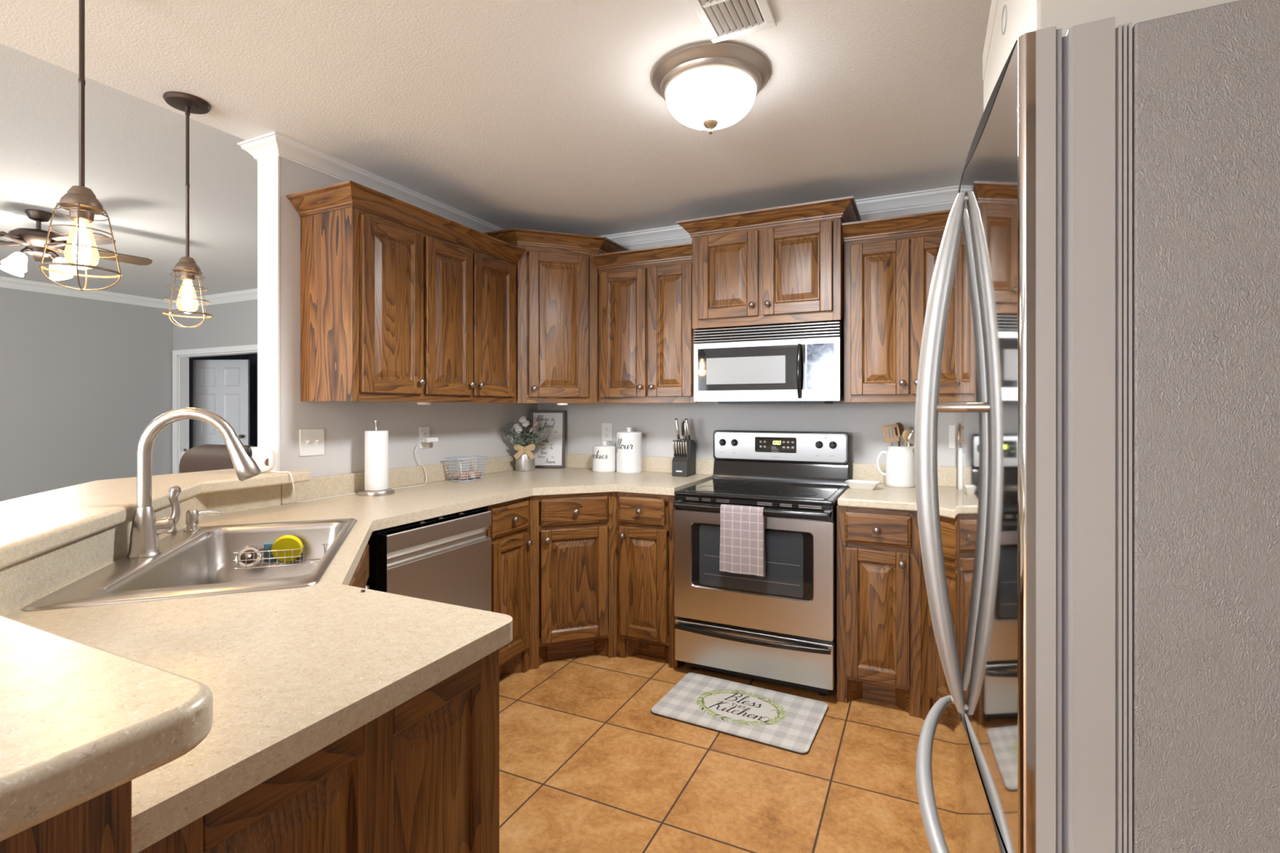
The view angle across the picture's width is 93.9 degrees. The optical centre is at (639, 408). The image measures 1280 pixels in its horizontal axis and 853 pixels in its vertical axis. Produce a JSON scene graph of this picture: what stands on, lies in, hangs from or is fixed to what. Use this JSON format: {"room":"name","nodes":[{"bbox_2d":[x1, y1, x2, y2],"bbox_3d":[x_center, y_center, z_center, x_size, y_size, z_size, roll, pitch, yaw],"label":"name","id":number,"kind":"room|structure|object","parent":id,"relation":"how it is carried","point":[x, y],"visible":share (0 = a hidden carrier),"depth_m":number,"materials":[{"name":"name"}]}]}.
{"room":"kitchen","nodes":[
{"label":"kitchen","id":0,"kind":"room"},
{"bbox_2d":[0,287,173,501],"bbox_3d":[-8.302,-0.050,3.755,0.120,2.740,9.650,0,0,25],"label":"wall","id":1,"kind":"structure","parent":0,"point":[82,380],"depth_m":7.06,"materials":[{"name":"grey paint"}]},
{"bbox_2d":[0,275,257,309],"bbox_3d":[-5.343,-1.367,2.281,6.490,0.104,9.530,0,0,25],"label":"trim","id":2,"kind":"structure","parent":1,"relation":"attached to","point":[6,282],"depth_m":7.25,"materials":[{"name":"white paint"}]},
{"bbox_2d":[0,43,257,300],"bbox_3d":[-5.343,-1.470,2.281,6.490,0.100,9.530,0,0,25],"label":"ceiling","id":3,"kind":"structure","parent":0,"point":[135,147],"depth_m":3.68,"materials":[{"name":"white paint"}]},
{"bbox_2d":[0,208,152,280],"bbox_3d":[-4.321,-1.185,4.355,1.277,0.468,1.260,0,0,25],"label":"ceiling fan","id":4,"kind":"object","parent":3,"relation":"hanging from","point":[33,240],"visible":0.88,"depth_m":4.27,"materials":[{"name":"brown metal"}]},
{"bbox_2d":[173,299,257,473],"bbox_3d":[-3.397,0.000,7.363,7.340,2.840,1.320,0,0,25],"label":"wall","id":5,"kind":"structure","parent":0,"point":[234,323],"depth_m":7.69,"materials":[{"name":"grey paint"}]},
{"bbox_2d":[172,344,257,473],"bbox_3d":[-5.181,0.275,7.534,2.210,2.090,0.145,0,0,25],"label":"trim","id":6,"kind":"structure","parent":5,"relation":"attached to","point":[184,359],"depth_m":7.92,"materials":[{"name":"white paint"}]},
{"bbox_2d":[192,360,249,447],"bbox_3d":[-5.821,0.320,8.282,0.800,1.990,0.115,0,0,3],"label":"door","id":7,"kind":"structure","parent":5,"relation":"in","point":[221,388],"depth_m":8.29,"materials":[{"name":"grey paint"}]},
{"bbox_2d":[280,156,537,477],"bbox_3d":[-0.935,0.100,3.843,0.130,2.440,2.923,0,0,25],"label":"wall","id":8,"kind":"structure","parent":0,"point":[461,428],"depth_m":2.76,"materials":[{"name":"grey paint"}]},
{"bbox_2d":[257,155,279,471],"bbox_3d":[-1.565,0.135,2.519,0.134,2.370,0.008,0,0,25],"label":"column","id":9,"kind":"structure","parent":8,"relation":"attached to","point":[268,170],"depth_m":2.51,"materials":[{"name":"white paint"}]},
{"bbox_2d":[299,428,324,456],"bbox_3d":[-1.433,0.149,2.622,0.017,0.116,0.116,0,0,25],"label":"light switch","id":10,"kind":"object","parent":8,"relation":"attached to","point":[311,441],"visible":1,"depth_m":2.62,"materials":[{"name":"white plastic"}]},
{"bbox_2d":[285,180,525,403],"bbox_3d":[-1.068,-0.464,2.955,0.388,0.867,1.151,0,0,25],"label":"upper cabinet","id":11,"kind":"object","parent":8,"relation":"attached to","point":[391,311],"visible":1,"depth_m":2.63,"materials":[{"name":"brown wood"}]},
{"bbox_2d":[417,402,431,404],"bbox_3d":[-1.046,-0.024,2.900,0.066,0.011,0.066,0,0,25],"label":"puck light","id":12,"kind":"object","parent":11,"relation":"attached to","point":[418,403],"visible":0.93,"depth_m":2.87,"materials":[{"name":"white plastic"}]},
{"bbox_2d":[418,426,429,448],"bbox_3d":[-1.157,0.156,3.214,0.008,0.116,0.072,0,0,25],"label":"electrical outlet","id":13,"kind":"object","parent":8,"relation":"attached to","point":[424,432],"visible":0.94,"depth_m":3.21,"materials":[{"name":"white plastic"}]},
{"bbox_2d":[422,431,427,436],"bbox_3d":[-1.155,0.136,3.213,0.003,0.028,0.034,0,0,25],"label":"receptacle","id":14,"kind":"object","parent":13,"relation":"attached to","point":[424,433],"depth_m":3.21,"materials":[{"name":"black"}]},
{"bbox_2d":[280,453,715,504],"bbox_3d":[-0.523,0.352,3.049,1.293,0.096,1.851,0,0,25],"label":"backsplash","id":15,"kind":"structure","parent":8,"relation":"attached to","point":[319,487],"depth_m":3.17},
{"bbox_2d":[237,131,959,251],"bbox_3d":[-1.107,-1.085,-0.329,3.518,0.070,8.455,0,0,25],"label":"trim","id":16,"kind":"structure","parent":8,"relation":"attached to","point":[272,144],"depth_m":3.07,"materials":[{"name":"white paint"}]},
{"bbox_2d":[0,0,991,235],"bbox_3d":[-1.081,-1.320,-0.341,3.460,0.400,8.455,0,0,25],"label":"ceiling","id":17,"kind":"structure","parent":0,"point":[543,115],"depth_m":2.12,"materials":[{"name":"white paint"}]},
{"bbox_2d":[38,0,121,291],"bbox_3d":[-1.390,-0.706,1.490,0.152,0.826,0.152,0,0,-37],"label":"pendant light","id":18,"kind":"object","parent":17,"relation":"hanging from","point":[81,251],"visible":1,"depth_m":1.48,"materials":[{"name":"brown metal"}]},
{"bbox_2d":[160,91,213,328],"bbox_3d":[-1.650,-0.706,2.181,0.152,0.826,0.152,0,0,5],"label":"pendant light","id":19,"kind":"object","parent":17,"relation":"hanging from","point":[187,267],"visible":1,"depth_m":2.17,"materials":[{"name":"brown metal"}]},
{"bbox_2d":[652,41,770,134],"bbox_3d":[0.238,-1.022,2.018,0.394,0.194,0.394,0,0,25],"label":"ceiling light","id":20,"kind":"object","parent":17,"relation":"attached to","point":[706,86],"visible":1,"depth_m":1.91,"materials":[{"name":"white glass"}]},
{"bbox_2d":[688,0,777,43],"bbox_3d":[0.236,-1.115,1.626,0.196,0.010,0.344,0,0,25],"label":"ceiling vent","id":21,"kind":"object","parent":17,"relation":"in","point":[735,18],"visible":1,"depth_m":1.70,"materials":[{"name":"white metal"}]},
{"bbox_2d":[499,653,955,852],"bbox_3d":[-1.081,1.370,-0.341,3.460,0.100,8.455,0,0,25],"label":"floor","id":22,"kind":"structure","parent":0,"point":[586,765],"depth_m":2.14,"materials":[{"name":"tile"}]},
{"bbox_2d":[137,648,499,852],"bbox_3d":[-0.597,0.880,0.968,0.460,0.879,0.580,0,0,25],"label":"base cabinet","id":23,"kind":"object","parent":22,"relation":"on","point":[422,775],"visible":0.36,"depth_m":0.90,"materials":[{"name":"brown wood"}]},
{"bbox_2d":[0,453,715,852],"bbox_3d":[-0.604,0.371,2.373,1.729,0.134,3.142,0,0,25],"label":"countertop","id":24,"kind":"structure","parent":23,"relation":"on","point":[289,673],"depth_m":1.08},
{"bbox_2d":[22,518,356,611],"bbox_3d":[-1.119,0.495,1.663,0.524,0.204,0.859,0,0,-20],"label":"sink","id":25,"kind":"object","parent":24,"relation":"in","point":[201,562],"visible":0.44,"depth_m":1.71,"materials":[{"name":"grey metal"}]},
{"bbox_2d":[183,509,222,532],"bbox_3d":[-1.421,0.359,1.950,0.046,0.068,0.110,0,0,37],"label":"soap dispenser","id":26,"kind":"object","parent":25,"relation":"on","point":[192,517],"visible":1,"depth_m":1.92,"materials":[{"name":"silver metal"}]},
{"bbox_2d":[232,543,324,568],"bbox_3d":[-1.195,0.488,1.982,0.263,0.058,0.057,0,0,-20],"label":"sink caddy","id":27,"kind":"object","parent":25,"relation":"in","point":[303,552],"visible":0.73,"depth_m":1.96,"materials":[{"name":"silver metal"}]},
{"bbox_2d":[235,546,261,568],"bbox_3d":[-1.273,0.482,1.947,0.072,0.064,0.046,0,0,-28],"label":"strainer","id":28,"kind":"object","parent":27,"relation":"in","point":[249,548],"visible":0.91,"depth_m":1.94,"materials":[{"name":"silver metal"}]},
{"bbox_2d":[263,542,279,562],"bbox_3d":[-1.216,0.478,1.991,0.060,0.064,0.016,0,0,-20],"label":"sponge","id":29,"kind":"object","parent":27,"relation":"in","point":[267,546],"visible":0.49,"depth_m":1.98,"materials":[{"name":"blue"}]},
{"bbox_2d":[271,534,302,562],"bbox_3d":[-1.170,0.466,1.985,0.090,0.091,0.035,0,0,-20],"label":"sponge","id":30,"kind":"object","parent":27,"relation":"in","point":[285,542],"visible":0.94,"depth_m":1.98,"materials":[{"name":"yellow"}]},
{"bbox_2d":[126,407,261,558],"bbox_3d":[-1.220,0.196,1.647,0.307,0.396,0.085,0,0,-20],"label":"faucet","id":31,"kind":"object","parent":24,"relation":"on","point":[145,530],"visible":1,"depth_m":1.61,"materials":[{"name":"silver metal"}]},
{"bbox_2d":[270,436,438,502],"bbox_3d":[-1.280,0.278,2.820,0.098,0.244,0.922,0,0,21],"label":"charger","id":32,"kind":"object","parent":24,"relation":"on","point":[432,439],"visible":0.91,"depth_m":3.03,"materials":[{"name":"white plastic"}]},
{"bbox_2d":[357,420,394,496],"bbox_3d":[-1.234,0.228,2.802,0.158,0.343,0.158,0,0,25],"label":"paper towel holder","id":33,"kind":"object","parent":24,"relation":"on","point":[388,491],"visible":0.69,"depth_m":2.75,"materials":[{"name":"silver metal"}]},
{"bbox_2d":[364,430,388,490],"bbox_3d":[-1.234,0.242,2.802,0.101,0.274,0.101,0,0,25],"label":"paper towel roll","id":34,"kind":"object","parent":33,"relation":"on","point":[376,442],"visible":0.98,"depth_m":2.76,"materials":[{"name":"white paper"}]},
{"bbox_2d":[444,455,488,481],"bbox_3d":[-0.969,0.335,3.339,0.168,0.127,0.224,0,0,31],"label":"basket","id":35,"kind":"object","parent":24,"relation":"on","point":[482,456],"visible":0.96,"depth_m":3.31,"materials":[{"name":"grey metal"}]},
{"bbox_2d":[452,471,460,479],"bbox_3d":[-1.017,0.372,3.321,0.044,0.043,0.055,0,0,40],"label":"egg","id":36,"kind":"object","parent":35,"relation":"in","point":[454,473],"visible":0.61,"depth_m":3.30,"materials":[{"name":"brown food"}]},
{"bbox_2d":[459,471,466,479],"bbox_3d":[-0.968,0.372,3.288,0.044,0.043,0.055,0,0,31],"label":"egg","id":37,"kind":"object","parent":35,"relation":"in","point":[464,477],"visible":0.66,"depth_m":3.27,"materials":[{"name":"brown food"}]},
{"bbox_2d":[467,471,475,479],"bbox_3d":[-0.937,0.372,3.331,0.044,0.043,0.055,0,0,-26],"label":"egg","id":38,"kind":"object","parent":35,"relation":"in","point":[468,473],"visible":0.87,"depth_m":3.31,"materials":[{"name":"beige food"}]},
{"bbox_2d":[474,470,481,478],"bbox_3d":[-0.920,0.372,3.373,0.055,0.043,0.044,0,0,7],"label":"egg","id":39,"kind":"object","parent":35,"relation":"in","point":[476,473],"visible":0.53,"depth_m":3.36,"materials":[{"name":"brown food"}]},
{"bbox_2d":[513,444,535,471],"bbox_3d":[-0.741,0.312,3.852,0.136,0.174,0.135,0,0,-8],"label":"pail","id":40,"kind":"object","parent":24,"relation":"on","point":[525,457],"visible":1,"depth_m":3.80,"materials":[{"name":"metal"}]},
{"bbox_2d":[500,416,549,451],"bbox_3d":[-0.738,0.205,3.816,0.311,0.311,0.137,0,0,-4],"label":"flower arrangement","id":41,"kind":"object","parent":40,"relation":"in","point":[518,439],"visible":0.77,"depth_m":3.81,"materials":[{"name":"green plant"}]},
{"bbox_2d":[529,410,565,467],"bbox_3d":[-0.622,0.206,4.022,0.236,0.385,0.055,0,0,3],"label":"framed sign","id":42,"kind":"object","parent":24,"relation":"on","point":[549,453],"visible":0.89,"depth_m":4.02,"materials":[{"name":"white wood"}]},
{"bbox_2d":[592,440,616,472],"bbox_3d":[-0.225,0.302,3.806,0.156,0.194,0.156,0,0,25],"label":"canister","id":43,"kind":"object","parent":24,"relation":"on","point":[604,455],"visible":0.99,"depth_m":3.74,"materials":[{"name":"white ceramic"}]},
{"bbox_2d":[616,426,641,473],"bbox_3d":[-0.069,0.257,3.739,0.160,0.284,0.160,0,0,25],"label":"canister","id":44,"kind":"object","parent":24,"relation":"on","point":[628,442],"visible":1,"depth_m":3.67,"materials":[{"name":"white ceramic"}]},
{"bbox_2d":[671,439,695,476],"bbox_3d":[0.264,0.292,3.576,0.096,0.214,0.151,0,0,25],"label":"knife block","id":45,"kind":"object","parent":24,"relation":"on","point":[683,466],"visible":0.91,"depth_m":3.53,"materials":[{"name":"grey"}]},
{"bbox_2d":[672,440,675,457],"bbox_3d":[0.204,0.263,3.545,0.012,0.148,0.029,0,0,32],"label":"knife","id":46,"kind":"object","parent":45,"relation":"in","point":[673,441],"visible":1,"depth_m":3.54,"materials":[{"name":"silver metal"}]},
{"bbox_2d":[675,440,678,457],"bbox_3d":[0.218,0.263,3.538,0.012,0.148,0.029,0,0,32],"label":"knife","id":47,"kind":"object","parent":45,"relation":"in","point":[676,441],"visible":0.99,"depth_m":3.53,"materials":[{"name":"silver metal"}]},
{"bbox_2d":[675,418,679,439],"bbox_3d":[0.228,0.149,3.592,0.038,0.178,0.022,0,0,6],"label":"knife","id":48,"kind":"object","parent":45,"relation":"in","point":[676,420],"visible":0.95,"depth_m":3.59,"materials":[{"name":"silver metal"}]},
{"bbox_2d":[677,440,680,457],"bbox_3d":[0.232,0.263,3.532,0.012,0.148,0.029,0,0,32],"label":"knife","id":49,"kind":"object","parent":45,"relation":"in","point":[678,441],"visible":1,"depth_m":3.53,"materials":[{"name":"silver metal"}]},
{"bbox_2d":[680,440,683,457],"bbox_3d":[0.245,0.263,3.525,0.012,0.148,0.029,0,0,32],"label":"knife","id":50,"kind":"object","parent":45,"relation":"in","point":[681,441],"visible":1,"depth_m":3.52,"materials":[{"name":"silver metal"}]},
{"bbox_2d":[681,420,684,439],"bbox_3d":[0.257,0.155,3.573,0.018,0.165,0.038,0,0,14],"label":"knife","id":51,"kind":"object","parent":45,"relation":"in","point":[682,421],"visible":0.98,"depth_m":3.56,"materials":[{"name":"silver plastic"}]},
{"bbox_2d":[682,440,685,457],"bbox_3d":[0.259,0.263,3.519,0.012,0.148,0.029,0,0,32],"label":"knife","id":52,"kind":"object","parent":45,"relation":"in","point":[683,442],"visible":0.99,"depth_m":3.51,"materials":[{"name":"silver metal"}]},
{"bbox_2d":[684,421,687,439],"bbox_3d":[0.272,0.158,3.571,0.020,0.161,0.027,0,0,39],"label":"knife","id":53,"kind":"object","parent":45,"relation":"in","point":[685,427],"visible":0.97,"depth_m":3.56,"materials":[{"name":"silver metal"}]},
{"bbox_2d":[684,440,688,457],"bbox_3d":[0.273,0.263,3.512,0.012,0.148,0.029,0,0,32],"label":"knife","id":54,"kind":"object","parent":45,"relation":"in","point":[686,442],"visible":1,"depth_m":3.51,"materials":[{"name":"silver metal"}]},
{"bbox_2d":[684,418,691,439],"bbox_3d":[0.290,0.148,3.567,0.047,0.177,0.022,0,0,-1],"label":"knife","id":55,"kind":"object","parent":45,"relation":"in","point":[686,420],"visible":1,"depth_m":3.56,"materials":[{"name":"silver metal"}]},
{"bbox_2d":[348,542,369,589],"bbox_3d":[-1.004,0.880,1.670,0.451,0.879,0.948,0,0,-20],"label":"base cabinet","id":56,"kind":"object","parent":22,"relation":"on","point":[359,579],"visible":0.03,"depth_m":1.86,"materials":[{"name":"brown wood"}]},
{"bbox_2d":[365,507,491,611],"bbox_3d":[-1.060,0.884,2.567,0.580,0.871,0.594,0,0,25],"label":"dishwasher","id":57,"kind":"object","parent":22,"relation":"on","point":[446,558],"visible":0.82,"depth_m":2.42,"materials":[{"name":"silver metal"}]},
{"bbox_2d":[477,496,532,677],"bbox_3d":[-0.873,0.880,2.994,0.651,0.879,0.322,0,0,25],"label":"base cabinet","id":58,"kind":"object","parent":22,"relation":"on","point":[508,531],"visible":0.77,"depth_m":2.87,"materials":[{"name":"brown wood"}]},
{"bbox_2d":[529,491,617,669],"bbox_3d":[-0.471,0.880,3.487,0.899,0.879,0.909,0,0,26],"label":"base cabinet","id":59,"kind":"object","parent":22,"relation":"on","point":[573,550],"visible":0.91,"depth_m":3.08,"materials":[{"name":"brown wood"}]},
{"bbox_2d":[617,491,678,669],"bbox_3d":[0.151,0.880,3.349,0.345,0.879,0.651,0,0,25],"label":"base cabinet","id":60,"kind":"object","parent":22,"relation":"on","point":[646,617],"visible":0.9,"depth_m":3.09,"materials":[{"name":"brown wood"}]},
{"bbox_2d":[650,672,828,755],"bbox_3d":[0.439,1.313,2.623,0.679,0.012,0.441,0,0,28],"label":"kitchen mat","id":61,"kind":"object","parent":22,"relation":"on","point":[788,722],"visible":1,"depth_m":2.58,"materials":[{"name":"fabric"}]},
{"bbox_2d":[696,688,787,726],"bbox_3d":[0.440,1.308,2.622,0.410,0.001,0.306,0,0,28],"label":"print","id":62,"kind":"object","parent":61,"relation":"on","point":[702,700],"depth_m":2.61},
{"bbox_2d":[673,430,849,696],"bbox_3d":[0.643,0.724,3.083,0.760,1.192,0.729,0,0,25],"label":"range","id":63,"kind":"object","parent":22,"relation":"on","point":[780,627],"visible":0.99,"depth_m":2.85,"materials":[{"name":"silver metal"}]},
{"bbox_2d":[719,504,765,577],"bbox_3d":[0.474,0.612,2.772,0.209,0.320,0.049,0,0,25],"label":"dish towel","id":64,"kind":"object","parent":63,"relation":"hanging from","point":[742,528],"visible":1,"depth_m":2.75,"materials":[{"name":"fabric"}]},
{"bbox_2d":[673,500,834,641],"bbox_3d":[0.508,0.744,2.801,0.756,0.576,0.103,0,0,25],"label":"oven","id":65,"kind":"object","parent":63,"relation":"in","point":[795,597],"depth_m":2.77,"materials":[{"name":"silver metal"}]},
{"bbox_2d":[674,479,848,505],"bbox_3d":[0.637,0.421,3.072,0.760,0.020,0.594,0,0,25],"label":"cooktop","id":66,"kind":"object","parent":63,"relation":"in","point":[748,491],"depth_m":2.95,"materials":[{"name":"black glass"}]},
{"bbox_2d":[836,505,921,718],"bbox_3d":[1.160,0.880,2.870,0.345,0.879,0.651,0,0,25],"label":"base cabinet","id":67,"kind":"object","parent":22,"relation":"on","point":[879,554],"visible":0.96,"depth_m":2.61,"materials":[{"name":"brown wood"}]},
{"bbox_2d":[921,515,955,727],"bbox_3d":[1.603,0.880,2.483,0.788,0.879,0.936,0,0,25],"label":"base cabinet","id":68,"kind":"object","parent":22,"relation":"on","point":[935,686],"visible":0.09,"depth_m":2.46,"materials":[{"name":"brown wood"}]},
{"bbox_2d":[837,462,955,519],"bbox_3d":[1.522,0.368,2.563,1.251,0.140,0.972,0,0,25],"label":"countertop","id":69,"kind":"structure","parent":68,"relation":"on","point":[882,496],"depth_m":2.79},
{"bbox_2d":[844,480,879,489],"bbox_3d":[1.108,0.382,2.978,0.156,0.035,0.108,0,0,29],"label":"spoon rest","id":70,"kind":"object","parent":69,"relation":"on","point":[852,484],"visible":1,"depth_m":2.95,"materials":[{"name":"white ceramic"}]},
{"bbox_2d":[876,444,915,488],"bbox_3d":[1.329,0.293,3.070,0.168,0.213,0.143,0,0,-16],"label":"pitcher","id":71,"kind":"object","parent":69,"relation":"on","point":[900,460],"visible":0.98,"depth_m":3.02,"materials":[{"name":"white ceramic"}]},
{"bbox_2d":[881,423,900,446],"bbox_3d":[1.282,0.225,3.055,0.092,0.290,0.016,0,0,7],"label":"slotted turner","id":72,"kind":"object","parent":71,"relation":"in","point":[891,439],"visible":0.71,"depth_m":3.06,"materials":[{"name":"brown wood"}]},
{"bbox_2d":[894,422,903,446],"bbox_3d":[1.341,0.221,3.104,0.040,0.297,0.045,0,0,41],"label":"wooden spoon","id":73,"kind":"object","parent":71,"relation":"in","point":[900,426],"visible":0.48,"depth_m":3.10,"materials":[{"name":"brown wood"}]},
{"bbox_2d":[902,428,911,446],"bbox_3d":[1.357,0.237,3.046,0.043,0.266,0.024,0,0,25],"label":"wooden spoon","id":74,"kind":"object","parent":71,"relation":"in","point":[906,433],"visible":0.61,"depth_m":3.04,"materials":[{"name":"beige wood"}]},
{"bbox_2d":[906,426,913,446],"bbox_3d":[1.386,0.232,3.082,0.053,0.276,0.030,0,0,-23],"label":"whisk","id":75,"kind":"object","parent":71,"relation":"in","point":[911,428],"visible":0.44,"depth_m":3.08,"materials":[{"name":"silver metal"}]},
{"bbox_2d":[907,431,914,452],"bbox_3d":[1.384,0.244,3.023,0.077,0.253,0.034,0,0,25],"label":"ladle","id":76,"kind":"object","parent":71,"relation":"in","point":[911,437],"visible":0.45,"depth_m":3.02,"materials":[{"name":"silver metal"}]},
{"bbox_2d":[914,0,1279,852],"bbox_3d":[0.947,0.430,1.011,0.879,1.780,0.911,0,0,25],"label":"refrigerator","id":77,"kind":"object","parent":22,"relation":"on","point":[1110,242],"visible":1,"depth_m":0.70,"materials":[{"name":"grey metal"}]},
{"bbox_2d":[982,0,1238,111],"bbox_3d":[0.844,-0.682,1.093,0.319,0.440,0.804,0,0,25],"label":"storage box","id":78,"kind":"object","parent":77,"relation":"on","point":[1008,20],"visible":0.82,"depth_m":0.79,"materials":[{"name":"white"}]},
{"bbox_2d":[537,203,955,479],"bbox_3d":[0.815,0.100,3.505,3.580,2.440,0.120,0,0,25],"label":"wall","id":79,"kind":"structure","parent":0,"point":[864,422],"depth_m":3.55,"materials":[{"name":"grey paint"}]},
{"bbox_2d":[475,227,630,403],"bbox_3d":[-0.540,-0.521,3.684,0.732,0.983,0.732,0,0,25],"label":"upper cabinet","id":80,"kind":"object","parent":79,"relation":"attached to","point":[557,289],"visible":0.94,"depth_m":3.49,"materials":[{"name":"brown wood"}]},
{"bbox_2d":[601,422,612,441],"bbox_3d":[-0.217,0.156,3.924,0.078,0.118,0.008,0,0,25],"label":"electrical outlet","id":81,"kind":"object","parent":79,"relation":"attached to","point":[606,428],"visible":0.98,"depth_m":3.92,"materials":[{"name":"white plastic"}]},
{"bbox_2d":[592,242,703,403],"bbox_3d":[0.086,-0.468,3.568,0.620,0.875,0.388,0,0,25],"label":"upper cabinet","id":82,"kind":"object","parent":79,"relation":"attached to","point":[646,332],"visible":0.95,"depth_m":3.43,"materials":[{"name":"brown wood"}]},
{"bbox_2d":[675,195,861,329],"bbox_3d":[0.702,-0.719,3.231,0.902,0.573,0.467,0,0,25],"label":"upper cabinet","id":83,"kind":"object","parent":79,"relation":"attached to","point":[793,273],"visible":0.97,"depth_m":3.04,"materials":[{"name":"brown wood"}]},
{"bbox_2d":[693,321,844,404],"bbox_3d":[0.709,-0.226,3.234,0.754,0.402,0.451,0,0,25],"label":"microwave","id":84,"kind":"object","parent":83,"relation":"attached to","point":[802,363],"visible":1,"depth_m":3.06,"materials":[{"name":"silver metal"}]},
{"bbox_2d":[842,209,955,402],"bbox_3d":[1.353,-0.468,2.965,0.625,0.875,0.388,0,0,25],"label":"upper cabinet","id":85,"kind":"object","parent":79,"relation":"attached to","point":[887,281],"visible":0.62,"depth_m":2.88,"materials":[{"name":"brown wood"}]},
{"bbox_2d":[853,462,955,487],"bbox_3d":[1.526,0.349,2.571,1.251,0.102,0.954,0,0,25],"label":"backsplash","id":86,"kind":"structure","parent":79,"relation":"attached to","point":[865,472],"depth_m":3.19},
{"bbox_2d":[948,425,955,448],"bbox_3d":[1.618,0.145,3.051,0.075,0.118,0.008,0,0,25],"label":"electrical outlet","id":87,"kind":"object","parent":79,"relation":"attached to","point":[951,428],"visible":0.34,"depth_m":3.06,"materials":[{"name":"white plastic"}]},
{"bbox_3d":[-5.343,1.370,2.281,6.490,0.100,9.530,0,0,25],"label":"floor","id":88,"kind":"structure","parent":0,"visible":0},
{"bbox_2d":[178,444,257,473],"bbox_3d":[-2.524,0.790,4.473,1.960,1.060,0.950,0,0,17],"label":"sofa","id":89,"kind":"object","parent":88,"relation":"on","point":[206,457],"visible":0.05,"depth_m":4.16,"materials":[{"name":"brown leather"}]},
{"bbox_3d":[-1.089,0.812,1.516,1.800,1.016,1.393,0,0,25],"label":"wall","id":90,"kind":"structure","parent":0,"visible":0},
{"bbox_2d":[0,780,131,852],"bbox_3d":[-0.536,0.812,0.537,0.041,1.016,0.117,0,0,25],"label":"base cabinet","id":91,"kind":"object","parent":90,"relation":"attached to","point":[102,824],"depth_m":0.55,"materials":[{"name":"brown wood"}]},
{"bbox_2d":[0,468,311,841],"bbox_3d":[-1.296,0.281,1.363,0.881,0.044,2.691,0,0,-27],"label":"bar","id":92,"kind":"object","parent":90,"relation":"on","point":[80,722],"visible":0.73,"depth_m":0.54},
{"bbox_2d":[250,446,275,472],"bbox_3d":[-1.542,0.206,2.398,0.136,0.104,0.066,0,0,-31],"label":"router","id":93,"kind":"object","parent":92,"relation":"on","point":[264,457],"visible":0.59,"depth_m":2.39,"materials":[{"name":"white plastic"}]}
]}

